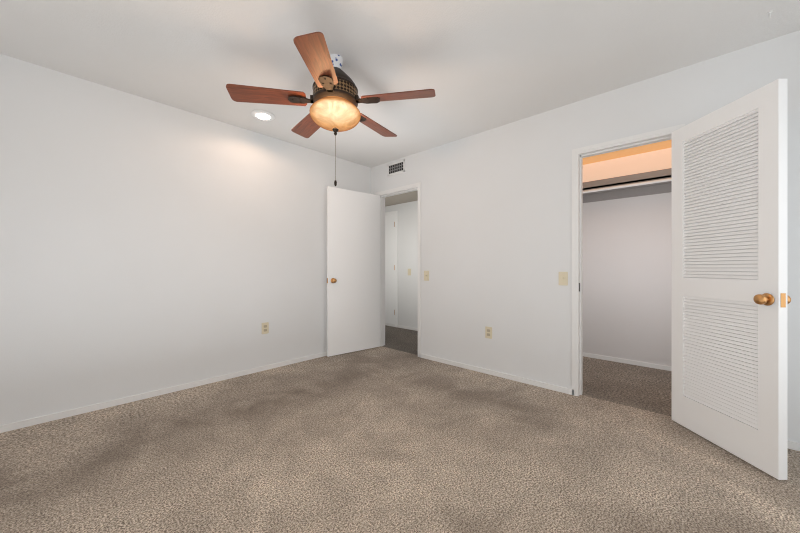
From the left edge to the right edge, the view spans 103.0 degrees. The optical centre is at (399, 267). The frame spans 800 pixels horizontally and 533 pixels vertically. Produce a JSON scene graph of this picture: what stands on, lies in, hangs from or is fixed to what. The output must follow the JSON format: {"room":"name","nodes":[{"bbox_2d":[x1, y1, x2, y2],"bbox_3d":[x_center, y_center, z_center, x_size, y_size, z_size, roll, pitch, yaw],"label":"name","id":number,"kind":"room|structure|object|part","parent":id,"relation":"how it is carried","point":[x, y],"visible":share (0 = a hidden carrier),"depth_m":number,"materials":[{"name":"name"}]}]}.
{"room":"empty bedroom","nodes":[
{"label":"empty bedroom","id":0,"kind":"room"},
{"bbox_2d":[0,54,370,424],"bbox_3d":[-1.780,-0.160,2.986,0.120,2.440,3.920,0,0,43],"label":"wall","id":1,"kind":"structure","parent":0,"point":[147,245],"depth_m":2.56,"materials":[{"name":"paint"}]},
{"bbox_2d":[0,352,326,432],"bbox_3d":[-1.681,1.037,2.996,0.010,0.046,3.770,0,0,43],"label":"baseboard","id":2,"kind":"structure","parent":1,"relation":"attached to","point":[55,416],"depth_m":2.55,"materials":[{"name":"white paint"}]},
{"bbox_2d":[262,322,268,333],"bbox_3d":[-1.399,0.625,3.300,0.008,0.116,0.072,0,0,43],"label":"outlet","id":3,"kind":"object","parent":1,"relation":"attached to","point":[265,328],"visible":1,"depth_m":3.30,"materials":[{"name":"beige plastic"}]},
{"bbox_2d":[0,325,799,532],"bbox_3d":[-0.117,1.090,2.591,6.490,0.060,5.610,0,0,43],"label":"floor","id":4,"kind":"structure","parent":0,"point":[395,433],"depth_m":1.74,"materials":[{"name":"beige carpet"}]},
{"bbox_2d":[0,0,799,167],"bbox_3d":[-0.117,-1.420,2.591,6.490,0.080,5.610,0,0,43],"label":"ceiling","id":5,"kind":"structure","parent":0,"point":[479,66],"depth_m":2.01,"materials":[{"name":"paint"}]},
{"bbox_2d":[251,110,274,120],"bbox_3d":[-1.236,-1.363,2.868,0.200,0.033,0.200,0,0,43],"label":"recessed light","id":6,"kind":"object","parent":5,"relation":"in","point":[262,115],"visible":1,"depth_m":2.84,"materials":[{"name":"white paint"}]},
{"bbox_2d":[226,32,435,185],"bbox_3d":[-0.421,-0.960,2.162,1.230,0.841,1.206,0,0,43],"label":"ceiling fan","id":7,"kind":"object","parent":5,"relation":"hanging from","point":[335,99],"visible":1,"depth_m":2.00,"materials":[{"name":"wood"}]},
{"bbox_3d":[-0.840,-1.097,2.029,0.469,0.006,0.148,0,-12,-10],"label":"blade","id":8,"kind":"part","parent":7,"relation":"part of","materials":[{"name":"brown wood"}]},
{"bbox_3d":[-0.685,-1.097,2.430,0.148,0.006,0.469,15,-9,-37],"label":"blade","id":9,"kind":"part","parent":7,"relation":"part of","materials":[{"name":"brown wood"}]},
{"bbox_3d":[-0.433,-1.097,1.704,0.148,0.006,0.419,-12,0,1],"label":"blade","id":10,"kind":"part","parent":7,"relation":"part of","materials":[{"name":"brown wood"}]},
{"bbox_3d":[-0.424,-0.920,2.129,0.555,0.763,0.544,0,0,43],"label":"motor","id":11,"kind":"part","parent":7,"relation":"part of","materials":[{"name":"brown metal"}]},
{"bbox_3d":[-0.426,-1.002,2.099,0.332,0.159,0.332,0,0,43],"label":"lamp shade","id":12,"kind":"part","parent":7,"relation":"part of","materials":[{"name":"orange glass"}]},
{"bbox_3d":[-0.426,-0.728,2.099,0.004,0.298,0.005,0,0,43],"label":"chain","id":13,"kind":"part","parent":7,"relation":"part of","materials":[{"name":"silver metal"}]},
{"bbox_3d":[-0.200,-1.097,2.454,0.148,0.006,0.469,14,8,32],"label":"blade","id":14,"kind":"part","parent":7,"relation":"part of","materials":[{"name":"brown wood"}]},
{"bbox_3d":[-0.011,-1.097,2.031,0.469,0.006,0.148,0,12,9],"label":"blade","id":15,"kind":"part","parent":7,"relation":"part of","materials":[{"name":"brown wood"}]},
{"bbox_2d":[385,201,417,327],"bbox_3d":[0.537,-0.160,5.228,3.650,2.440,0.120,0,0,43],"label":"wall","id":16,"kind":"structure","parent":0,"point":[407,259],"depth_m":5.53,"materials":[{"name":"paint"}]},
{"bbox_2d":[385,211,396,326],"bbox_3d":[-0.385,0.018,5.962,0.870,2.085,0.060,0,0,43],"label":"hall door","id":17,"kind":"structure","parent":16,"relation":"in","point":[391,267],"depth_m":5.78,"materials":[{"name":"white paint"}]},
{"bbox_2d":[385,323,417,330],"bbox_3d":[0.537,1.037,5.140,3.530,0.046,0.010,0,0,43],"label":"baseboard","id":18,"kind":"structure","parent":16,"relation":"attached to","point":[388,324],"depth_m":5.58,"materials":[{"name":"white paint"}]},
{"bbox_2d":[385,190,417,206],"bbox_3d":[0.172,-1.260,4.749,3.530,0.239,1.080,0,0,43],"label":"ceiling","id":19,"kind":"structure","parent":0,"point":[402,198],"depth_m":5.22,"materials":[{"name":"beige paint"}]},
{"bbox_2d":[371,30,799,442],"bbox_3d":[0.721,-0.160,3.416,6.390,2.440,0.120,0,0,43],"label":"wall","id":20,"kind":"structure","parent":0,"point":[496,229],"depth_m":2.88,"materials":[{"name":"paint"}]},
{"bbox_2d":[387,159,404,175],"bbox_3d":[-0.051,-1.272,4.048,0.300,0.150,0.008,0,0,43],"label":"air vent","id":21,"kind":"object","parent":20,"relation":"in","point":[395,168],"visible":1,"depth_m":4.05,"materials":[{"name":"white metal"}]},
{"bbox_2d":[376,182,420,356],"bbox_3d":[0.003,0.021,4.083,0.786,2.078,0.136,0,0,43],"label":"door frame","id":22,"kind":"structure","parent":20,"relation":"attached to","point":[400,190],"depth_m":4.24,"materials":[{"name":"white paint"}]},
{"bbox_2d":[327,186,379,356],"bbox_3d":[-0.567,0.041,4.016,0.772,2.014,0.141,0,0,-40],"label":"bedroom door","id":23,"kind":"structure","parent":22,"relation":"attached to","point":[353,271],"depth_m":3.97,"materials":[{"name":"white paint"}]},
{"bbox_2d":[424,271,428,280],"bbox_3d":[0.305,0.090,3.710,0.072,0.116,0.018,0,0,43],"label":"light switch","id":24,"kind":"object","parent":20,"relation":"attached to","point":[426,275],"visible":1,"depth_m":3.71,"materials":[{"name":"beige plastic"}]},
{"bbox_2d":[485,326,491,338],"bbox_3d":[0.885,0.645,3.175,0.072,0.116,0.008,0,0,43],"label":"outlet","id":25,"kind":"object","parent":20,"relation":"attached to","point":[488,332],"visible":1,"depth_m":3.17,"materials":[{"name":"beige plastic"}]},
{"bbox_2d":[419,353,573,394],"bbox_3d":[0.843,1.037,3.213,1.665,0.046,0.010,0,0,43],"label":"baseboard","id":26,"kind":"structure","parent":20,"relation":"attached to","point":[495,373],"depth_m":3.06,"materials":[{"name":"white paint"}]},
{"bbox_2d":[559,272,567,285],"bbox_3d":[1.385,0.090,2.702,0.072,0.116,0.018,0,0,43],"label":"light switch","id":27,"kind":"object","parent":20,"relation":"attached to","point":[563,278],"visible":1,"depth_m":2.70,"materials":[{"name":"beige plastic"}]},
{"bbox_2d":[572,124,684,395],"bbox_3d":[1.738,0.036,2.465,0.703,2.048,0.136,0,0,43],"label":"door frame","id":28,"kind":"structure","parent":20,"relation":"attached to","point":[642,139],"depth_m":2.64,"materials":[{"name":"white paint"}]},
{"bbox_2d":[672,79,790,479],"bbox_3d":[1.897,0.056,1.890,0.150,1.985,0.636,0,0,0],"label":"closet door","id":29,"kind":"structure","parent":28,"relation":"attached to","point":[731,299],"depth_m":1.79,"materials":[{"name":"white paint"}]},
{"bbox_2d":[787,440,799,450],"bbox_3d":[2.421,1.037,1.742,1.318,0.046,0.010,0,0,43],"label":"baseboard","id":30,"kind":"structure","parent":20,"relation":"attached to","point":[792,445],"depth_m":1.85,"materials":[{"name":"white paint"}]},
{"bbox_2d":[583,148,671,366],"bbox_3d":[2.715,-0.160,3.429,1.990,2.440,0.120,0,0,43],"label":"wall","id":31,"kind":"structure","parent":0,"point":[627,278],"depth_m":3.51,"materials":[{"name":"paint"}]},
{"bbox_2d":[583,168,671,202],"bbox_3d":[2.568,-0.868,3.271,1.748,0.175,0.311,0,0,43],"label":"closet shelf","id":32,"kind":"object","parent":31,"relation":"attached to","point":[646,183],"visible":0.25,"depth_m":3.37,"materials":[{"name":"grey paint"}]},
{"bbox_2d":[583,352,671,370],"bbox_3d":[2.671,1.037,3.382,1.750,0.046,0.010,0,0,43],"label":"baseboard","id":33,"kind":"structure","parent":31,"relation":"attached to","point":[645,364],"depth_m":3.51,"materials":[{"name":"white paint"}]},
{"bbox_2d":[583,140,671,164],"bbox_3d":[2.248,-1.310,2.929,1.750,0.139,1.250,0,0,43],"label":"ceiling","id":34,"kind":"structure","parent":0,"point":[632,151],"depth_m":3.41,"materials":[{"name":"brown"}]}
]}

